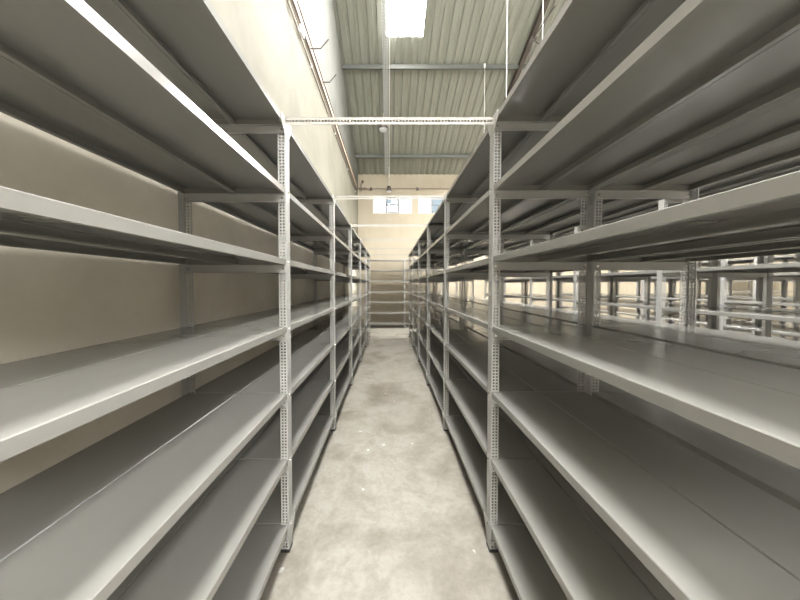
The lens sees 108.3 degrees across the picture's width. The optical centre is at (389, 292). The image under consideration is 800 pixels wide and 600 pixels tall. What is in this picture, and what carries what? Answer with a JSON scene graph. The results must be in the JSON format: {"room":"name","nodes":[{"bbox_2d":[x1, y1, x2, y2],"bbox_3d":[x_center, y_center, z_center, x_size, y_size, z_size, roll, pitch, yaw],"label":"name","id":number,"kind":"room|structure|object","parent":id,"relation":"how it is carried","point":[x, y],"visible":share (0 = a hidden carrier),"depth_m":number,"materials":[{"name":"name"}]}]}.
{"room":"warehouse","nodes":[
{"label":"warehouse","id":0,"kind":"room"},
{"bbox_2d":[0,0,357,493],"bbox_3d":[-1.375,-3.642,2.456,0.250,10.350,18.100,0,1,0],"label":"wall","id":1,"kind":"structure","parent":0,"point":[51,302],"depth_m":1.50,"materials":[{"name":"beige paint"}]},
{"bbox_2d":[286,0,356,193],"bbox_3d":[-1.232,-3.548,4.409,0.036,0.040,13.000,0,1,0],"label":"conduit","id":2,"kind":"object","parent":1,"relation":"attached to","point":[310,64],"visible":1,"depth_m":4.59,"materials":[{"name":"beige metal"}]},
{"bbox_2d":[290,0,356,190],"bbox_3d":[-1.225,-3.648,4.407,0.050,0.100,13.000,0,1,0],"label":"conduit","id":3,"kind":"object","parent":1,"relation":"attached to","point":[300,27],"visible":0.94,"depth_m":4.31,"materials":[{"name":"beige metal"}]},
{"bbox_2d":[291,0,356,188],"bbox_3d":[-1.235,-3.833,4.402,0.030,0.174,13.000,0,1,0],"label":"cable tray","id":4,"kind":"object","parent":1,"relation":"attached to","point":[295,3],"visible":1,"depth_m":5.00,"materials":[{"name":"beige metal"}]},
{"bbox_2d":[309,39,328,48],"bbox_3d":[-1.090,-3.852,4.491,0.297,0.184,0.060,0,1,0],"label":"wall hook","id":5,"kind":"object","parent":4,"relation":"attached to","point":[328,39],"visible":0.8,"depth_m":4.49,"materials":[{"name":"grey metal"}]},
{"bbox_2d":[260,325,518,599],"bbox_3d":[7.875,1.631,2.593,18.850,0.200,18.700,0,1,0],"label":"floor","id":6,"kind":"structure","parent":0,"point":[389,508],"depth_m":2.06,"materials":[{"name":"concrete"}]},
{"bbox_2d":[0,0,294,599],"bbox_3d":[-0.894,0.286,0.998,0.600,2.572,1.600,0,1,0],"label":"bay","id":7,"kind":"object","parent":6,"relation":"on","point":[160,507],"visible":0.99,"depth_m":0.99,"materials":[{"name":"grey metal"}]},
{"bbox_2d":[285,117,493,124],"bbox_3d":[0.000,-0.988,1.685,1.220,0.041,0.058,0,1,0],"label":"tie","id":8,"kind":"object","parent":7,"relation":"attached to","point":[291,120],"visible":0.99,"depth_m":1.66,"materials":[{"name":"grey metal"}]},
{"bbox_2d":[190,130,336,524],"bbox_3d":[-0.894,0.248,2.472,0.600,2.572,1.538,0,1,0],"label":"bay","id":9,"kind":"object","parent":6,"relation":"on","point":[260,374],"visible":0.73,"depth_m":2.24,"materials":[{"name":"grey metal"}]},
{"bbox_2d":[334,196,444,198],"bbox_3d":[0.000,-1.025,3.128,1.220,0.041,0.058,0,1,0],"label":"tie","id":10,"kind":"object","parent":9,"relation":"attached to","point":[334,196],"visible":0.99,"depth_m":3.10,"materials":[{"name":"grey metal"}]},
{"bbox_2d":[281,202,352,415],"bbox_3d":[-0.896,0.210,3.916,0.596,2.572,1.538,0,1,0],"label":"bay","id":11,"kind":"object","parent":6,"relation":"on","point":[315,334],"visible":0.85,"depth_m":3.97,"materials":[{"name":"grey metal"}]},
{"bbox_2d":[315,227,360,374],"bbox_3d":[-0.896,0.173,5.359,0.596,2.572,1.538,0,1,0],"label":"bay","id":12,"kind":"object","parent":6,"relation":"on","point":[343,235],"visible":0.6,"depth_m":5.52,"materials":[{"name":"grey metal"}]},
{"bbox_2d":[335,241,366,353],"bbox_3d":[-0.896,0.135,6.803,0.596,2.572,1.538,0,1,0],"label":"bay","id":13,"kind":"object","parent":6,"relation":"on","point":[355,329],"visible":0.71,"depth_m":7.08,"materials":[{"name":"grey metal"}]},
{"bbox_2d":[345,251,369,340],"bbox_3d":[-0.896,0.098,8.246,0.596,2.572,1.538,0,1,0],"label":"bay","id":14,"kind":"object","parent":6,"relation":"on","point":[367,254],"visible":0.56,"depth_m":8.59,"materials":[{"name":"grey metal"}]},
{"bbox_2d":[370,254,408,254],"bbox_3d":[0.000,-1.175,8.902,1.220,0.041,0.058,0,1,0],"label":"tie","id":15,"kind":"object","parent":14,"relation":"attached to","point":[370,254],"visible":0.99,"depth_m":8.87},
{"bbox_2d":[365,259,404,327],"bbox_3d":[-0.149,0.025,11.034,1.492,2.572,0.504,0,1,0],"label":"wall shelving","id":16,"kind":"object","parent":6,"relation":"on","point":[366,261],"visible":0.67,"depth_m":10.86,"materials":[{"name":"grey metal"}]},
{"bbox_2d":[409,250,431,339],"bbox_3d":[0.876,0.096,8.246,0.558,2.575,1.538,0,1,0],"label":"bay","id":17,"kind":"object","parent":6,"relation":"on","point":[411,254],"visible":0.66,"depth_m":8.64,"materials":[{"name":"grey metal"}]},
{"bbox_2d":[366,248,412,249],"bbox_3d":[0.000,-1.138,7.459,1.220,0.041,0.058,0,1,0],"label":"tie","id":18,"kind":"object","parent":17,"relation":"attached to","point":[366,248],"visible":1,"depth_m":7.43,"materials":[{"name":"grey metal"}]},
{"bbox_2d":[404,259,443,323],"bbox_3d":[1.306,0.025,11.034,1.463,2.572,0.504,0,1,0],"label":"wall shelving","id":19,"kind":"object","parent":6,"relation":"on","point":[441,284],"visible":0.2,"depth_m":10.86,"materials":[{"name":"grey metal"}]},
{"bbox_2d":[412,241,442,353],"bbox_3d":[0.876,0.134,6.803,0.558,2.575,1.538,0,1,0],"label":"bay","id":20,"kind":"object","parent":6,"relation":"on","point":[423,328],"visible":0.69,"depth_m":7.07,"materials":[{"name":"grey metal"}]},
{"bbox_2d":[418,227,458,374],"bbox_3d":[0.876,0.171,5.359,0.558,2.575,1.538,0,1,0],"label":"bay","id":21,"kind":"object","parent":6,"relation":"on","point":[435,343],"visible":0.58,"depth_m":5.53,"materials":[{"name":"grey metal"}]},
{"bbox_2d":[361,239,417,240],"bbox_3d":[0.000,-1.100,6.015,1.220,0.041,0.058,0,1,0],"label":"tie","id":22,"kind":"object","parent":21,"relation":"attached to","point":[361,239],"visible":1,"depth_m":5.99,"materials":[{"name":"grey metal"}]},
{"bbox_2d":[428,266,455,309],"bbox_3d":[1.466,0.098,8.226,0.557,2.572,1.498,0,1,0],"label":"bay","id":23,"kind":"object","parent":6,"relation":"on","point":[429,267],"visible":0.05,"depth_m":8.64,"materials":[{"name":"grey metal"}]},
{"bbox_2d":[435,261,470,315],"bbox_3d":[1.466,0.136,6.783,0.557,2.572,1.498,0,1,0],"label":"bay","id":24,"kind":"object","parent":6,"relation":"on","point":[451,263],"visible":0.23,"depth_m":7.45,"materials":[{"name":"grey metal"}]},
{"bbox_2d":[426,200,487,415],"bbox_3d":[0.876,0.209,3.916,0.558,2.575,1.538,0,1,0],"label":"bay","id":25,"kind":"object","parent":6,"relation":"on","point":[459,333],"visible":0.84,"depth_m":3.90,"materials":[{"name":"grey metal"}]},
{"bbox_2d":[351,224,427,226],"bbox_3d":[0.000,-1.063,4.572,1.220,0.041,0.058,0,1,0],"label":"tie","id":26,"kind":"object","parent":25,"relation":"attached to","point":[364,225],"visible":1,"depth_m":4.54,"materials":[{"name":"grey metal"}]},
{"bbox_2d":[446,250,487,324],"bbox_3d":[1.466,0.173,5.339,0.557,2.572,1.498,0,1,0],"label":"bay","id":27,"kind":"object","parent":6,"relation":"on","point":[456,257],"visible":0.21,"depth_m":5.68,"materials":[{"name":"grey metal"}]},
{"bbox_2d":[463,239,543,342],"bbox_3d":[1.466,0.211,3.896,0.557,2.572,1.498,0,1,0],"label":"bay","id":28,"kind":"object","parent":6,"relation":"on","point":[482,247],"visible":0.18,"depth_m":4.19,"materials":[{"name":"grey metal"}]},
{"bbox_2d":[484,250,522,298],"bbox_3d":[3.227,0.098,8.226,0.557,2.572,1.498,0,1,0],"label":"bay","id":29,"kind":"object","parent":6,"relation":"on","point":[486,294],"visible":0.19,"depth_m":8.88,"materials":[{"name":"grey metal"}]},
{"bbox_2d":[442,128,577,524],"bbox_3d":[0.875,0.246,2.472,0.561,2.575,1.538,0,1,0],"label":"bay","id":30,"kind":"object","parent":6,"relation":"on","point":[468,431],"visible":0.62,"depth_m":2.27,"materials":[{"name":"grey metal"}]},
{"bbox_2d":[504,277,545,303],"bbox_3d":[3.817,0.098,8.226,0.557,2.572,1.498,0,1,0],"label":"bay","id":31,"kind":"object","parent":6,"relation":"on","point":[504,277],"visible":0.19,"depth_m":8.89,"materials":[{"name":"grey metal"}]},
{"bbox_2d":[503,241,548,303],"bbox_3d":[3.227,0.136,6.783,0.557,2.572,1.498,0,1,0],"label":"bay","id":32,"kind":"object","parent":6,"relation":"on","point":[526,244],"visible":0.2,"depth_m":7.39,"materials":[{"name":"grey metal"}]},
{"bbox_2d":[525,277,577,306],"bbox_3d":[3.817,0.136,6.783,0.557,2.572,1.498,0,1,0],"label":"bay","id":33,"kind":"object","parent":6,"relation":"on","point":[527,281],"visible":0.12,"depth_m":7.46,"materials":[{"name":"grey metal"}]},
{"bbox_2d":[529,228,595,307],"bbox_3d":[3.227,0.173,5.339,0.557,2.572,1.498,0,1,0],"label":"bay","id":34,"kind":"object","parent":6,"relation":"on","point":[570,231],"visible":0.22,"depth_m":5.81,"materials":[{"name":"grey metal"}]},
{"bbox_2d":[560,272,607,310],"bbox_3d":[5.577,0.098,8.226,0.557,2.572,1.498,0,1,0],"label":"bay","id":35,"kind":"object","parent":6,"relation":"on","point":[563,294],"visible":0.09,"depth_m":8.90,"materials":[{"name":"grey metal"}]},
{"bbox_2d":[497,199,678,391],"bbox_3d":[1.466,0.248,2.452,0.557,2.572,1.498,0,1,0],"label":"bay","id":36,"kind":"object","parent":6,"relation":"on","point":[566,215],"visible":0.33,"depth_m":2.40,"materials":[{"name":"grey metal"}]},
{"bbox_2d":[558,271,631,311],"bbox_3d":[3.817,0.173,5.339,0.557,2.572,1.498,0,1,0],"label":"bay","id":37,"kind":"object","parent":6,"relation":"on","point":[569,279],"visible":0.14,"depth_m":6.02,"materials":[{"name":"grey metal"}]},
{"bbox_2d":[580,271,635,311],"bbox_3d":[6.167,0.098,8.226,0.557,2.572,1.498,0,1,0],"label":"bay","id":38,"kind":"object","parent":6,"relation":"on","point":[604,307],"visible":0.06,"depth_m":8.25,"materials":[{"name":"grey metal"}]},
{"bbox_2d":[594,270,667,316],"bbox_3d":[5.577,0.136,6.783,0.557,2.572,1.498,0,1,0],"label":"bay","id":39,"kind":"object","parent":6,"relation":"on","point":[615,311],"visible":0.12,"depth_m":6.81,"materials":[{"name":"grey metal"}]},
{"bbox_2d":[573,201,700,315],"bbox_3d":[3.227,0.211,3.896,0.557,2.572,1.498,0,1,0],"label":"bay","id":40,"kind":"object","parent":6,"relation":"on","point":[651,207],"visible":0.23,"depth_m":3.98,"materials":[{"name":"grey metal"}]},
{"bbox_2d":[484,0,799,599],"bbox_3d":[0.875,0.285,0.998,0.561,2.575,1.600,0,1,0],"label":"bay","id":41,"kind":"object","parent":6,"relation":"on","point":[616,508],"visible":1,"depth_m":0.96,"materials":[{"name":"grey metal"}]},
{"bbox_2d":[616,270,696,318],"bbox_3d":[6.167,0.136,6.783,0.557,2.572,1.498,0,1,0],"label":"bay","id":42,"kind":"object","parent":6,"relation":"on","point":[637,281],"visible":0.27,"depth_m":7.45,"materials":[{"name":"grey metal"}]},
{"bbox_2d":[635,270,702,324],"bbox_3d":[7.926,0.098,8.226,0.557,2.572,1.498,0,1,0],"label":"bay","id":43,"kind":"object","parent":6,"relation":"on","point":[654,282],"visible":0.13,"depth_m":8.84,"materials":[{"name":"grey metal"}]},
{"bbox_2d":[611,270,752,320],"bbox_3d":[3.817,0.211,3.896,0.557,2.572,1.498,0,1,0],"label":"bay","id":44,"kind":"object","parent":6,"relation":"on","point":[647,278],"visible":0.19,"depth_m":4.56,"materials":[{"name":"grey metal"}]},
{"bbox_2d":[657,281,718,324],"bbox_3d":[8.517,0.098,8.226,0.557,2.572,1.498,0,1,0],"label":"bay","id":45,"kind":"object","parent":6,"relation":"on","point":[674,289],"visible":0.1,"depth_m":8.88,"materials":[{"name":"grey metal"}]},
{"bbox_2d":[586,90,799,509],"bbox_3d":[1.464,0.287,0.978,0.561,2.572,1.560,0,1,0],"label":"bay","id":46,"kind":"object","parent":6,"relation":"on","point":[769,135],"visible":0.26,"depth_m":1.27,"materials":[{"name":"grey metal"}]},
{"bbox_2d":[641,270,752,324],"bbox_3d":[5.577,0.173,5.339,0.557,2.572,1.498,0,1,0],"label":"bay","id":47,"kind":"object","parent":6,"relation":"on","point":[669,318],"visible":0.23,"depth_m":5.71,"materials":[{"name":"grey metal"}]},
{"bbox_2d":[656,156,799,329],"bbox_3d":[3.227,0.249,2.421,0.557,2.572,1.560,0,1,0],"label":"bay","id":48,"kind":"object","parent":6,"relation":"on","point":[791,165],"visible":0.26,"depth_m":2.72,"materials":[{"name":"grey metal"}]},
{"bbox_2d":[669,261,788,327],"bbox_3d":[6.167,0.173,5.339,0.557,2.572,1.498,0,1,0],"label":"bay","id":49,"kind":"object","parent":6,"relation":"on","point":[699,263],"visible":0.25,"depth_m":5.68,"materials":[{"name":"grey metal"}]},
{"bbox_2d":[684,258,778,334],"bbox_3d":[7.926,0.136,6.783,0.557,2.572,1.498,0,1,0],"label":"bay","id":50,"kind":"object","parent":6,"relation":"on","point":[706,263],"visible":0.11,"depth_m":6.62,"materials":[{"name":"grey metal"}]},
{"bbox_2d":[718,259,765,320],"bbox_3d":[13.321,0.025,11.034,1.492,2.572,0.504,0,1,0],"label":"wall shelving","id":51,"kind":"object","parent":6,"relation":"on","point":[749,281],"visible":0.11,"depth_m":10.86,"materials":[{"name":"grey metal"}]},
{"bbox_2d":[706,259,792,333],"bbox_3d":[8.517,0.136,6.783,0.557,2.572,1.498,0,1,0],"label":"bay","id":52,"kind":"object","parent":6,"relation":"on","point":[729,264],"visible":0.17,"depth_m":7.43,"materials":[{"name":"grey metal"}]},
{"bbox_2d":[709,255,799,336],"bbox_3d":[3.817,0.249,2.421,0.557,2.572,1.560,0,1,0],"label":"bay","id":53,"kind":"object","parent":6,"relation":"on","point":[767,274],"visible":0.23,"depth_m":3.12,"materials":[{"name":"grey metal"}]},
{"bbox_2d":[719,256,799,336],"bbox_3d":[5.577,0.212,3.865,0.557,2.572,1.560,0,1,0],"label":"bay","id":54,"kind":"object","parent":6,"relation":"on","point":[723,285],"visible":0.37,"depth_m":4.54,"materials":[{"name":"grey metal"}]},
{"bbox_2d":[752,254,799,340],"bbox_3d":[7.926,0.174,5.308,0.557,2.572,1.560,0,1,0],"label":"bay","id":55,"kind":"object","parent":6,"relation":"on","point":[783,257],"visible":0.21,"depth_m":5.99,"materials":[{"name":"grey metal"}]},
{"bbox_2d":[755,253,799,340],"bbox_3d":[6.167,0.212,3.865,0.557,2.572,1.560,0,1,0],"label":"bay","id":56,"kind":"object","parent":6,"relation":"on","point":[796,298],"visible":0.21,"depth_m":4.56,"materials":[{"name":"grey metal"}]},
{"bbox_2d":[765,261,799,323],"bbox_3d":[14.775,0.025,11.034,1.463,2.572,0.504,0,1,0],"label":"wall shelving","id":57,"kind":"object","parent":6,"relation":"on","point":[787,261],"visible":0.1,"depth_m":10.86,"materials":[{"name":"grey metal"}]},
{"bbox_2d":[780,258,799,335],"bbox_3d":[8.517,0.174,5.308,0.557,2.572,1.560,0,1,0],"label":"bay","id":58,"kind":"object","parent":6,"relation":"on","point":[793,258],"visible":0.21,"depth_m":6.01,"materials":[{"name":"grey metal"}]},
{"bbox_2d":[333,0,566,174],"bbox_3d":[7.960,-6.604,2.379,18.700,4.502,18.700,0,1,0],"label":"ceiling","id":59,"kind":"structure","parent":0,"point":[454,31],"depth_m":7.85,"materials":[{"name":"grey metal"}]},
{"bbox_2d":[381,0,388,174],"bbox_3d":[-0.105,-6.102,7.044,0.150,3.200,8.400,0,1,0],"label":"cable tray","id":60,"kind":"object","parent":59,"relation":"hanging from","point":[384,15],"visible":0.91,"depth_m":7.56,"materials":[{"name":"grey metal"}]},
{"bbox_2d":[378,125,387,131],"bbox_3d":[-0.190,-5.183,8.768,0.300,0.542,0.300,0,1,0],"label":"hanging lamp","id":61,"kind":"object","parent":60,"relation":"hanging from","point":[382,128],"visible":0.73,"depth_m":8.70,"materials":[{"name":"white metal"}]},
{"bbox_2d":[386,186,391,192],"bbox_3d":[-0.020,-4.257,10.843,0.200,0.964,0.200,0,1,0],"label":"hanging lamp","id":62,"kind":"object","parent":60,"relation":"hanging from","point":[388,189],"visible":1,"depth_m":10.79,"materials":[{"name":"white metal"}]},
{"bbox_2d":[389,0,389,177],"bbox_3d":[0.000,-6.030,7.096,0.018,3.204,8.506,0,1,0],"label":"conduit","id":63,"kind":"object","parent":60,"relation":"attached to","point":[389,0],"visible":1,"depth_m":7.95,"materials":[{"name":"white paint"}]},
{"bbox_2d":[386,0,425,35],"bbox_3d":[0.370,-6.699,5.803,0.880,0.949,2.450,0,1,0],"label":"window","id":64,"kind":"structure","parent":59,"relation":"in","point":[406,16],"depth_m":6.69,"materials":[{"name":"white glass"}]},
{"bbox_2d":[355,154,470,157],"bbox_3d":[7.875,-4.967,10.502,18.250,0.110,0.055,0,1,0],"label":"trim","id":65,"kind":"structure","parent":59,"relation":"attached to","point":[356,155],"depth_m":10.48,"materials":[{"name":"grey metal"}]},
{"bbox_2d":[342,64,526,69],"bbox_3d":[7.875,-5.961,7.625,18.250,0.110,0.055,0,1,0],"label":"beam","id":66,"kind":"structure","parent":59,"relation":"attached to","point":[344,66],"depth_m":7.60,"materials":[{"name":"grey metal"}]},
{"bbox_2d":[484,63,485,112],"bbox_3d":[2.500,-3.611,7.649,0.040,4.818,0.020,0,1,0],"label":"hanging rod","id":67,"kind":"object","parent":59,"relation":"hanging from","point":[484,63],"visible":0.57,"depth_m":7.60,"materials":[{"name":"white paint"}]},
{"bbox_2d":[506,0,507,96],"bbox_3d":[1.550,-4.231,3.791,0.040,6.258,0.020,0,1,0],"label":"hanging rod","id":68,"kind":"object","parent":59,"relation":"hanging from","point":[507,0],"visible":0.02,"depth_m":3.82,"materials":[{"name":"white paint"}]},
{"bbox_2d":[358,174,799,324],"bbox_3d":[7.875,-1.716,11.684,18.750,6.020,0.250,0,1,0],"label":"wall","id":69,"kind":"structure","parent":0,"point":[374,181],"depth_m":11.58,"materials":[{"name":"beige paint"}]},
{"bbox_2d":[358,197,364,318],"bbox_3d":[-1.110,-1.278,11.541,0.280,5.150,0.060,0,1,0],"label":"trim","id":70,"kind":"structure","parent":69,"relation":"attached to","point":[361,202],"depth_m":11.48,"materials":[{"name":"beige paint"}]},
{"bbox_2d":[373,197,411,212],"bbox_3d":[0.120,-3.529,11.582,1.560,0.710,0.060,0,1,0],"label":"window","id":71,"kind":"structure","parent":69,"relation":"in","point":[387,204],"depth_m":11.56,"materials":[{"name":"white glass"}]},
{"bbox_2d":[359,180,449,190],"bbox_3d":[3.890,-4.225,11.424,10.220,0.410,0.140,0,1,0],"label":"conduit","id":72,"kind":"object","parent":69,"relation":"attached to","point":[360,187],"visible":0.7,"depth_m":11.46,"materials":[{"name":"brown metal"}]},
{"bbox_2d":[418,197,443,212],"bbox_3d":[1.930,-3.529,11.582,1.560,0.710,0.060,0,1,0],"label":"window","id":73,"kind":"structure","parent":69,"relation":"in","point":[432,204],"depth_m":11.56,"materials":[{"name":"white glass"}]},
{"bbox_2d":[503,0,549,101],"bbox_3d":[3.420,-6.516,2.381,0.100,4.500,18.100,0,1,0],"label":"trim","id":74,"kind":"structure","parent":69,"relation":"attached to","point":[545,3],"depth_m":7.08,"materials":[{"name":"brown metal"}]},
{"bbox_2d":[527,5,555,63],"bbox_3d":[3.665,-5.768,6.610,0.630,0.628,1.217,0,1,0],"label":"brace","id":75,"kind":"object","parent":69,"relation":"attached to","point":[532,39],"visible":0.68,"depth_m":6.84,"materials":[{"name":"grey metal"}]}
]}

